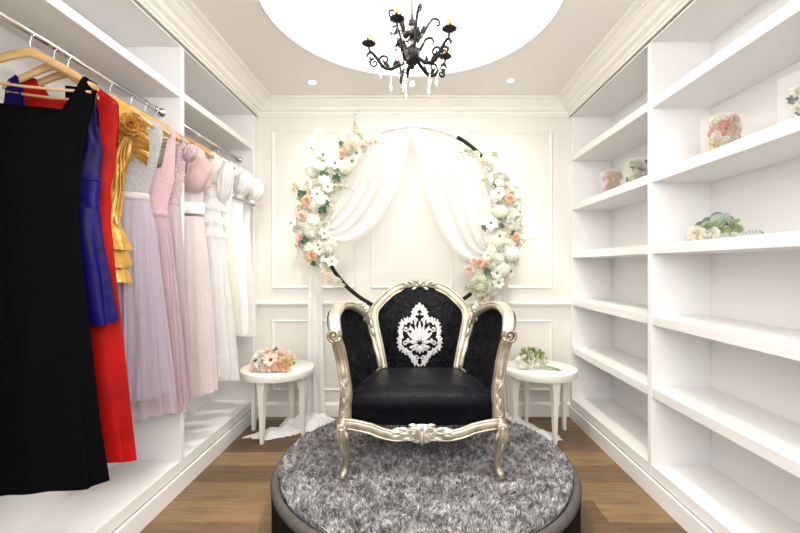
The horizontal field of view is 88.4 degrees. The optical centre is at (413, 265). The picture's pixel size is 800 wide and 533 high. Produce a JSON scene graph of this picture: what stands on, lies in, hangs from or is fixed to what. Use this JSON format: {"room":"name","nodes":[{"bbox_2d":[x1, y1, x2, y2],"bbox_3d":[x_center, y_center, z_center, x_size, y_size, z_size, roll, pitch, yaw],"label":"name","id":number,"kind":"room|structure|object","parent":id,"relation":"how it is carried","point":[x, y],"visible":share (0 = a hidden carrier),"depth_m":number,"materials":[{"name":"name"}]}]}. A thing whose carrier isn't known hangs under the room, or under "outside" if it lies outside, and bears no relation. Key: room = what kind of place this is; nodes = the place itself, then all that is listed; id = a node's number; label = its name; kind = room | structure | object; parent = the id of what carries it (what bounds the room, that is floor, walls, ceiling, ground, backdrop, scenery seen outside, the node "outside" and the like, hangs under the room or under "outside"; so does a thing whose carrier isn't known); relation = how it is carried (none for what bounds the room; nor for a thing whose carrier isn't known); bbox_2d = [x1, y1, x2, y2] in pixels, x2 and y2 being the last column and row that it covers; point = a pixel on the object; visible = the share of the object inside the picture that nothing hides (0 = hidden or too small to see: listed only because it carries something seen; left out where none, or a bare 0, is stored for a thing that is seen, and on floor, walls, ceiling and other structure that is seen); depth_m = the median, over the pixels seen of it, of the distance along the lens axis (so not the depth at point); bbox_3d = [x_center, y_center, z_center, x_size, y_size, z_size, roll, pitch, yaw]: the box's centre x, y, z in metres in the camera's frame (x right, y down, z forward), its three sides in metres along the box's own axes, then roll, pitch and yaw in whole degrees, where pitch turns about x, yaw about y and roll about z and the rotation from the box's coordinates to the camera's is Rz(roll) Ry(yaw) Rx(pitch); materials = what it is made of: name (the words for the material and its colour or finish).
{"room":"clothing store","nodes":[
{"label":"clothing store","id":0,"kind":"room"},
{"bbox_2d":[117,119,178,421],"bbox_3d":[-1.413,0.013,2.028,0.442,1.502,0.134,0,0,-30],"label":"dress","id":1,"kind":"object","parent":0,"point":[146,336],"visible":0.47,"depth_m":2.03,"materials":[{"name":"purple fabric"}]},
{"bbox_2d":[136,128,188,421],"bbox_3d":[-1.401,0.029,2.137,0.411,1.521,0.116,0,0,-24],"label":"dress","id":2,"kind":"object","parent":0,"point":[163,181],"visible":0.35,"depth_m":2.17,"materials":[{"name":"pink fabric"}]},
{"bbox_2d":[256,116,570,405],"bbox_3d":[0.000,-0.210,3.460,3.500,2.920,0.080,0,0,0],"label":"wall","id":3,"kind":"structure","parent":0,"point":[409,242],"depth_m":3.42,"materials":[{"name":"beige paint"}]},
{"bbox_2d":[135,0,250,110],"bbox_3d":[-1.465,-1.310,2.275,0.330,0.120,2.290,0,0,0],"label":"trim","id":4,"kind":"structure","parent":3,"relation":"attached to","point":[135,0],"depth_m":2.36,"materials":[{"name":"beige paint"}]},
{"bbox_2d":[133,0,270,116],"bbox_3d":[-1.225,-1.305,1.360,0.150,0.130,4.120,0,0,0],"label":"trim","id":5,"kind":"structure","parent":3,"relation":"attached to","point":[182,19],"depth_m":2.44,"materials":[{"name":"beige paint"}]},
{"bbox_2d":[272,320,339,390],"bbox_3d":[-0.832,0.743,3.413,0.697,0.585,0.014,0,0,0],"label":"trim","id":6,"kind":"structure","parent":3,"relation":"attached to","point":[273,321],"depth_m":3.41,"materials":[{"name":"beige paint"}]},
{"bbox_2d":[272,130,355,287],"bbox_3d":[-0.832,-0.470,3.413,0.697,1.309,0.014,0,0,0],"label":"trim","id":7,"kind":"structure","parent":3,"relation":"attached to","point":[273,131],"depth_m":3.41,"materials":[{"name":"beige paint"}]},
{"bbox_2d":[371,130,452,287],"bbox_3d":[-0.016,-0.470,3.413,0.684,1.309,0.014,0,0,0],"label":"trim","id":8,"kind":"structure","parent":3,"relation":"attached to","point":[372,131],"depth_m":3.41,"materials":[{"name":"beige paint"}]},
{"bbox_2d":[257,402,569,416],"bbox_3d":[-0.003,1.191,3.411,2.595,0.118,0.018,0,0,0],"label":"baseboard","id":9,"kind":"structure","parent":3,"relation":"attached to","point":[273,409],"depth_m":3.40,"materials":[{"name":"beige paint"}]},
{"bbox_2d":[256,301,570,305],"bbox_3d":[-0.003,0.313,3.405,2.595,0.038,0.030,0,0,0],"label":"trim","id":10,"kind":"structure","parent":3,"relation":"attached to","point":[259,303],"depth_m":3.40,"materials":[{"name":"beige paint"}]},
{"bbox_2d":[259,95,568,116],"bbox_3d":[-0.003,-1.305,3.360,2.595,0.130,0.120,0,0,0],"label":"trim","id":11,"kind":"structure","parent":3,"relation":"attached to","point":[276,105],"depth_m":3.37,"materials":[{"name":"beige paint"}]},
{"bbox_2d":[468,130,551,287],"bbox_3d":[0.799,-0.470,3.413,0.697,1.309,0.014,0,0,0],"label":"trim","id":12,"kind":"structure","parent":3,"relation":"attached to","point":[469,131],"depth_m":3.41,"materials":[{"name":"beige paint"}]},
{"bbox_2d":[516,320,551,390],"bbox_3d":[0.799,0.743,3.413,0.697,0.585,0.014,0,0,0],"label":"trim","id":13,"kind":"structure","parent":3,"relation":"attached to","point":[517,321],"depth_m":3.41,"materials":[{"name":"beige paint"}]},
{"bbox_2d":[557,0,693,116],"bbox_3d":[1.220,-1.305,1.360,0.150,0.130,4.120,0,0,0],"label":"trim","id":14,"kind":"structure","parent":3,"relation":"attached to","point":[644,19],"depth_m":2.45,"materials":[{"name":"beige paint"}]},
{"bbox_2d":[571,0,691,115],"bbox_3d":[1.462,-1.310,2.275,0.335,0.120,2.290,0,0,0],"label":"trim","id":15,"kind":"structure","parent":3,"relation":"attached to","point":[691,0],"depth_m":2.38,"materials":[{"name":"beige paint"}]},
{"bbox_2d":[191,0,635,94],"bbox_3d":[0.000,-1.457,1.360,3.260,0.186,4.120,0,0,0],"label":"ceiling","id":16,"kind":"structure","parent":0,"point":[284,44],"depth_m":2.64,"materials":[{"name":"paint"}]},
{"bbox_2d":[307,80,317,84],"bbox_3d":[-0.757,-1.367,3.060,0.080,0.006,0.080,0,0,0],"label":"recessed light","id":17,"kind":"object","parent":16,"relation":"in","point":[311,82],"visible":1,"depth_m":3.06,"materials":[{"name":"beige paint"}]},
{"bbox_2d":[361,0,457,99],"bbox_3d":[-0.017,-1.244,2.241,0.536,0.608,0.514,0,0,-18],"label":"chandelier","id":18,"kind":"object","parent":16,"relation":"hanging from","point":[409,53],"visible":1,"depth_m":2.20,"materials":[{"name":"black metal"}]},
{"bbox_2d":[366,31,371,39],"bbox_3d":[-0.244,-1.234,2.220,0.029,0.059,0.028,0,0,0],"label":"candle","id":19,"kind":"object","parent":18,"relation":"on","point":[368,34],"depth_m":2.21,"materials":[{"name":"beige wax"}]},
{"bbox_2d":[394,4,399,13],"bbox_3d":[-0.082,-1.234,1.998,0.029,0.059,0.028,0,0,0],"label":"candle","id":20,"kind":"object","parent":18,"relation":"on","point":[396,8],"depth_m":1.99,"materials":[{"name":"beige wax"}]},
{"bbox_2d":[447,15,451,24],"bbox_3d":[0.179,-1.234,2.083,0.029,0.059,0.028,0,0,0],"label":"candle","id":21,"kind":"object","parent":18,"relation":"on","point":[449,17],"depth_m":2.07,"materials":[{"name":"beige wax"}]},
{"bbox_2d":[505,78,515,82],"bbox_3d":[0.712,-1.367,3.030,0.080,0.006,0.080,0,0,0],"label":"recessed light","id":22,"kind":"object","parent":16,"relation":"in","point":[509,80],"visible":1,"depth_m":3.03,"materials":[{"name":"beige paint"}]},
{"bbox_2d":[139,417,687,532],"bbox_3d":[0.000,1.275,1.400,3.500,0.050,4.200,0,0,0],"label":"floor","id":23,"kind":"structure","parent":0,"point":[232,494],"depth_m":2.26,"materials":[{"name":"brown wood"}]},
{"bbox_2d":[0,0,182,532],"bbox_3d":[-1.464,-0.041,1.720,0.328,2.381,1.180,0,0,0],"label":"wardrobe","id":24,"kind":"object","parent":23,"relation":"on","point":[118,39],"depth_m":1.93,"materials":[{"name":"white paint"}]},
{"bbox_2d":[0,27,98,92],"bbox_3d":[-1.404,-0.759,1.497,0.430,0.229,0.033,0,0,-18],"label":"clothes hanger","id":25,"kind":"object","parent":24,"relation":"hanging from","point":[25,52],"visible":0.95,"depth_m":1.51,"materials":[{"name":"brown wood"}]},
{"bbox_2d":[0,76,109,495],"bbox_3d":[-1.386,0.059,1.497,0.471,1.540,0.076,0,0,-18],"label":"dress","id":26,"kind":"object","parent":25,"relation":"hanging from","point":[51,435],"visible":1,"depth_m":1.49,"materials":[{"name":"black fabric"}]},
{"bbox_2d":[2,42,98,100],"bbox_3d":[-1.404,-0.759,1.597,0.301,0.229,0.033,0,0,-18],"label":"clothes hanger","id":27,"kind":"object","parent":24,"relation":"hanging from","point":[43,68],"visible":0.65,"depth_m":1.58,"materials":[{"name":"wood"}]},
{"bbox_2d":[3,74,118,325],"bbox_3d":[-1.399,-0.242,1.594,0.434,0.961,0.080,0,0,-18],"label":"dress","id":28,"kind":"object","parent":27,"relation":"hanging from","point":[102,310],"visible":0.32,"depth_m":1.62,"materials":[{"name":"blue fabric"}]},
{"bbox_2d":[37,51,115,103],"bbox_3d":[-1.404,-0.759,1.663,0.344,0.229,0.033,0,0,-18],"label":"clothes hanger","id":29,"kind":"object","parent":24,"relation":"hanging from","point":[55,76],"visible":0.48,"depth_m":1.65,"materials":[{"name":"wood"}]},
{"bbox_2d":[22,78,136,462],"bbox_3d":[-1.388,0.039,1.661,0.462,1.560,0.079,0,0,-18],"label":"dress","id":30,"kind":"object","parent":29,"relation":"hanging from","point":[107,341],"visible":0.27,"depth_m":1.69,"materials":[{"name":"red fabric"}]},
{"bbox_2d":[0,0,179,96],"bbox_3d":[-1.462,-0.961,1.720,0.319,0.042,1.144,0,0,0],"label":"shelf","id":31,"kind":"object","parent":24,"relation":"attached to","point":[54,20],"depth_m":1.76,"materials":[{"name":"white paint"}]},
{"bbox_2d":[107,77,153,130],"bbox_3d":[-1.403,-0.759,1.898,0.344,0.229,0.033,0,0,-34],"label":"clothes hanger","id":32,"kind":"object","parent":24,"relation":"hanging from","point":[147,122],"visible":0.29,"depth_m":1.96,"materials":[{"name":"wood"}]},
{"bbox_2d":[111,99,148,282],"bbox_3d":[-1.392,-0.344,1.882,0.300,0.848,0.158,0,0,-34],"label":"dress","id":33,"kind":"object","parent":32,"relation":"hanging from","point":[131,125],"visible":0.4,"depth_m":1.90,"materials":[{"name":"gold fabric"}]},
{"bbox_2d":[130,90,170,138],"bbox_3d":[-1.404,-0.759,2.038,0.344,0.229,0.033,0,0,-30],"label":"clothes hanger","id":34,"kind":"object","parent":24,"relation":"hanging from","point":[166,132],"visible":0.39,"depth_m":2.07,"materials":[{"name":"wood"}]},
{"bbox_2d":[134,99,181,143],"bbox_3d":[-1.404,-0.759,2.143,0.344,0.229,0.033,0,0,-24],"label":"clothes hanger","id":35,"kind":"object","parent":24,"relation":"hanging from","point":[178,138],"visible":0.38,"depth_m":2.17,"materials":[{"name":"wood"}]},
{"bbox_2d":[144,106,190,147],"bbox_3d":[-1.404,-0.759,2.232,0.344,0.229,0.033,0,0,-18],"label":"clothes hanger","id":36,"kind":"object","parent":24,"relation":"hanging from","point":[187,141],"visible":0.23,"depth_m":2.25,"materials":[{"name":"wood"}]},
{"bbox_2d":[156,133,197,400],"bbox_3d":[-1.400,0.015,2.228,0.408,1.488,0.104,0,0,-20],"label":"dress","id":37,"kind":"object","parent":24,"relation":"attached to","point":[185,154],"visible":0.23,"depth_m":2.25,"materials":[{"name":"fabric"}]},
{"bbox_2d":[183,48,257,469],"bbox_3d":[-1.464,-0.041,2.865,0.328,2.381,1.110,0,0,0],"label":"wardrobe","id":38,"kind":"object","parent":23,"relation":"on","point":[209,108],"depth_m":3.07,"materials":[{"name":"white paint"}]},
{"bbox_2d":[112,406,257,532],"bbox_3d":[-1.324,1.200,1.350,0.072,0.100,4.100,0,0,0],"label":"baseboard","id":39,"kind":"structure","parent":38,"relation":"attached to","point":[148,511],"depth_m":2.27,"materials":[{"name":"white paint"}]},
{"bbox_2d":[184,123,213,160],"bbox_3d":[-1.404,-0.759,2.498,0.344,0.229,0.033,0,0,-18],"label":"clothes hanger","id":40,"kind":"object","parent":38,"relation":"hanging from","point":[190,140],"visible":0.37,"depth_m":2.52,"materials":[{"name":"wood"}]},
{"bbox_2d":[184,145,217,395],"bbox_3d":[-1.411,0.025,2.470,0.421,1.528,0.167,0,0,-18],"label":"dress","id":41,"kind":"object","parent":38,"relation":"attached to","point":[200,172],"visible":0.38,"depth_m":2.48,"materials":[{"name":"white fabric"}]},
{"bbox_2d":[197,131,224,161],"bbox_3d":[-1.404,-0.759,2.658,0.344,0.229,0.033,0,0,-18],"label":"clothes hanger","id":42,"kind":"object","parent":38,"relation":"hanging from","point":[207,149],"visible":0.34,"depth_m":2.67,"materials":[{"name":"wood"}]},
{"bbox_2d":[184,152,239,381],"bbox_3d":[-1.389,0.007,2.659,0.487,1.503,0.162,0,0,-20],"label":"dress","id":43,"kind":"object","parent":42,"relation":"hanging from","point":[227,364],"visible":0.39,"depth_m":2.66,"materials":[{"name":"white fabric"}]},
{"bbox_2d":[184,93,252,149],"bbox_3d":[-1.462,-0.961,2.824,0.319,0.042,0.992,0,0,0],"label":"shelf","id":44,"kind":"object","parent":38,"relation":"attached to","point":[196,117],"depth_m":2.85,"materials":[{"name":"white paint"}]},
{"bbox_2d":[240,359,313,444],"bbox_3d":[-1.022,1.004,3.090,0.532,0.492,0.532,0,0,0],"label":"side table","id":45,"kind":"object","parent":23,"relation":"on","point":[299,372],"visible":0.77,"depth_m":2.98,"materials":[{"name":"beige paint"}]},
{"bbox_2d":[249,347,296,372],"bbox_3d":[-1.028,0.681,3.051,0.335,0.165,0.323,0,0,0],"label":"bridal bouquet","id":46,"kind":"object","parent":45,"relation":"on","point":[277,360],"visible":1,"depth_m":2.94,"materials":[{"name":"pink plant"}]},
{"bbox_2d":[242,277,336,439],"bbox_3d":[-0.941,0.668,3.156,0.708,1.156,0.304,0,0,-30],"label":"curtain","id":47,"kind":"object","parent":23,"relation":"on","point":[316,416],"visible":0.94,"depth_m":3.36,"materials":[{"name":"white fabric"}]},
{"bbox_2d":[323,123,482,305],"bbox_3d":[-0.008,0.069,3.166,1.501,2.362,0.292,0,0,0],"label":"stand","id":48,"kind":"object","parent":23,"relation":"on","point":[401,126],"visible":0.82,"depth_m":3.21,"materials":[{"name":"black metal"}]},
{"bbox_2d":[286,113,386,286],"bbox_3d":[-0.581,-0.507,3.116,0.760,1.332,0.165,0,0,1],"label":"flower garland","id":49,"kind":"object","parent":48,"relation":"attached to","point":[335,161],"visible":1,"depth_m":3.09,"materials":[{"name":"white plant"}]},
{"bbox_2d":[320,128,410,243],"bbox_3d":[-0.384,-0.623,3.183,0.721,0.902,0.051,0,0,0],"label":"swag","id":50,"kind":"object","parent":48,"relation":"hanging from","point":[373,182],"visible":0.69,"depth_m":3.19},
{"bbox_2d":[412,128,502,260],"bbox_3d":[0.337,-0.556,3.183,0.705,1.036,0.051,0,0,0],"label":"swag","id":51,"kind":"object","parent":48,"relation":"hanging from","point":[460,203],"visible":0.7,"depth_m":3.19},
{"bbox_2d":[457,147,537,301],"bbox_3d":[0.628,-0.317,3.115,0.612,1.197,0.170,0,0,2],"label":"flower garland","id":52,"kind":"object","parent":48,"relation":"attached to","point":[502,254],"visible":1,"depth_m":3.09,"materials":[{"name":"white plant"}]},
{"bbox_2d":[270,421,581,532],"bbox_3d":[0.055,1.119,2.130,1.510,0.262,1.510,0,0,0],"label":"platform","id":53,"kind":"object","parent":23,"relation":"on","point":[284,520],"visible":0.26,"depth_m":1.70,"materials":[{"name":"grey shag fur carpet"},{"name":"dark brown leather"}]},
{"bbox_2d":[279,418,572,532],"bbox_3d":[0.055,0.976,2.128,1.438,0.048,1.433,0,0,-11],"label":"shag rug","id":54,"kind":"object","parent":53,"relation":"on","point":[388,486],"visible":0.75,"depth_m":1.83,"materials":[{"name":"grey carpet"}]},
{"bbox_2d":[327,279,516,478],"bbox_3d":[0.037,0.540,2.224,0.948,0.926,0.701,0,0,0],"label":"armchair","id":55,"kind":"object","parent":54,"relation":"on","point":[420,335],"visible":1,"depth_m":2.14,"materials":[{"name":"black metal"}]},
{"bbox_2d":[352,367,491,424],"bbox_3d":[0.037,0.658,2.160,0.716,0.178,0.509,0,0,0],"label":"seat cushion","id":56,"kind":"object","parent":55,"relation":"on","point":[386,395],"depth_m":1.94,"materials":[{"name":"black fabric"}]},
{"bbox_2d":[494,278,562,440],"bbox_3d":[0.823,0.648,3.117,0.597,1.196,0.312,0,0,44],"label":"drape","id":57,"kind":"object","parent":23,"relation":"on","point":[502,294],"visible":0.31,"depth_m":3.36,"materials":[{"name":"white fabric"}]},
{"bbox_2d":[506,359,577,444],"bbox_3d":[0.945,1.004,3.090,0.532,0.492,0.532,0,0,0],"label":"side table","id":58,"kind":"object","parent":23,"relation":"on","point":[557,380],"visible":0.8,"depth_m":2.98,"materials":[{"name":"beige paint"}]},
{"bbox_2d":[515,346,560,370],"bbox_3d":[0.899,0.675,3.035,0.326,0.167,0.176,0,0,0],"label":"posy","id":59,"kind":"object","parent":58,"relation":"on","point":[521,361],"visible":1,"depth_m":3.01,"materials":[{"name":"beige plant"}]},
{"bbox_2d":[570,43,649,474],"bbox_3d":[1.462,-0.041,2.841,0.333,2.381,1.158,0,0,0],"label":"shelving unit","id":60,"kind":"object","parent":23,"relation":"on","point":[610,229],"visible":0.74,"depth_m":3.12,"materials":[{"name":"white paint"}]},
{"bbox_2d":[569,406,714,532],"bbox_3d":[1.319,1.200,1.350,0.072,0.100,4.100,0,0,0],"label":"baseboard","id":61,"kind":"structure","parent":60,"relation":"attached to","point":[678,511],"depth_m":2.29,"materials":[{"name":"white paint"}]},
{"bbox_3d":[1.455,-0.604,3.020,0.132,0.194,0.102,0,0,-6],"label":"acrylic box","id":62,"kind":"object","parent":60,"relation":"on","visible":0},
{"bbox_2d":[601,169,623,191],"bbox_3d":[1.455,-0.602,3.021,0.154,0.207,0.095,0,0,-3],"label":"flowers","id":63,"kind":"object","parent":62,"relation":"in","point":[613,177],"visible":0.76,"depth_m":2.99,"materials":[{"name":"pink plant"}]},
{"bbox_3d":[1.465,-0.607,2.700,0.132,0.199,0.102,0,0,-6],"label":"acrylic box","id":64,"kind":"object","parent":60,"relation":"on","visible":0},
{"bbox_2d":[626,157,647,182],"bbox_3d":[1.466,-0.609,2.701,0.156,0.211,0.096,0,0,-6],"label":"flowers","id":65,"kind":"object","parent":64,"relation":"in","point":[638,169],"visible":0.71,"depth_m":2.67,"materials":[{"name":"white plant"}]},
{"bbox_2d":[650,0,799,532],"bbox_3d":[1.462,-0.041,1.696,0.333,2.381,1.132,0,0,0],"label":"shelving unit","id":66,"kind":"object","parent":23,"relation":"on","point":[725,312],"visible":1,"depth_m":1.99,"materials":[{"name":"white paint"}]},
{"bbox_2d":[686,212,743,240],"bbox_3d":[1.436,-0.189,1.961,0.264,0.154,0.146,0,0,0],"label":"posy","id":67,"kind":"object","parent":66,"relation":"on","point":[714,225],"visible":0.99,"depth_m":1.94,"materials":[{"name":"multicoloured plant"}]},
{"bbox_2d":[741,229,763,235],"bbox_3d":[1.500,-0.140,1.815,0.107,0.042,0.040,0,0,0],"label":"crystal tiara","id":68,"kind":"object","parent":66,"relation":"on","point":[756,230],"visible":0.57,"depth_m":1.80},
{"bbox_3d":[1.455,-0.607,1.940,0.142,0.199,0.102,0,0,-6],"label":"acrylic box","id":69,"kind":"object","parent":66,"relation":"on","visible":0},
{"bbox_2d":[704,113,741,152],"bbox_3d":[1.456,-0.607,1.940,0.164,0.216,0.100,0,0,-6],"label":"flowers","id":70,"kind":"object","parent":69,"relation":"in","point":[725,130],"visible":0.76,"depth_m":1.90,"materials":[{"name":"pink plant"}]},
{"bbox_3d":[1.530,-0.627,1.600,0.152,0.239,0.102,0,0,-3],"label":"acrylic box","id":71,"kind":"object","parent":66,"relation":"on","visible":0},
{"bbox_2d":[785,85,799,117],"bbox_3d":[1.526,-0.599,1.599,0.170,0.190,0.088,0,0,1],"label":"flowers","id":72,"kind":"object","parent":71,"relation":"in","point":[795,104],"visible":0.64,"depth_m":1.57,"materials":[{"name":"white plant"}]},
{"bbox_3d":[-1.404,-0.759,2.797,0.344,0.229,0.033,0,0,-18],"label":"clothes hanger","id":73,"kind":"object","parent":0,"visible":0},
{"bbox_2d":[221,157,239,333],"bbox_3d":[-1.401,-0.133,2.793,0.399,1.223,0.115,0,0,-18],"label":"dress","id":74,"kind":"object","parent":73,"relation":"hanging from","point":[226,216],"visible":0.16,"depth_m":2.83,"materials":[{"name":"white fabric"}]},
{"bbox_3d":[-1.404,-0.759,2.947,0.344,0.229,0.033,0,0,-18],"label":"clothes hanger","id":75,"kind":"object","parent":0,"visible":0},
{"bbox_2d":[230,161,252,335],"bbox_3d":[-1.394,-0.124,2.937,0.458,1.263,0.160,0,0,-18],"label":"dress","id":76,"kind":"object","parent":75,"relation":"hanging from","point":[243,180],"visible":0.33,"depth_m":2.96,"materials":[{"name":"white fabric"}]},
{"bbox_3d":[-1.404,-0.759,3.107,0.344,0.229,0.033,0,0,-18],"label":"clothes hanger","id":77,"kind":"object","parent":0,"visible":0},
{"bbox_2d":[236,166,263,336],"bbox_3d":[-1.389,-0.108,3.097,0.481,1.294,0.165,0,0,-18],"label":"dress","id":78,"kind":"object","parent":77,"relation":"hanging from","point":[256,193],"visible":0.23,"depth_m":3.13,"materials":[{"name":"white fabric"}]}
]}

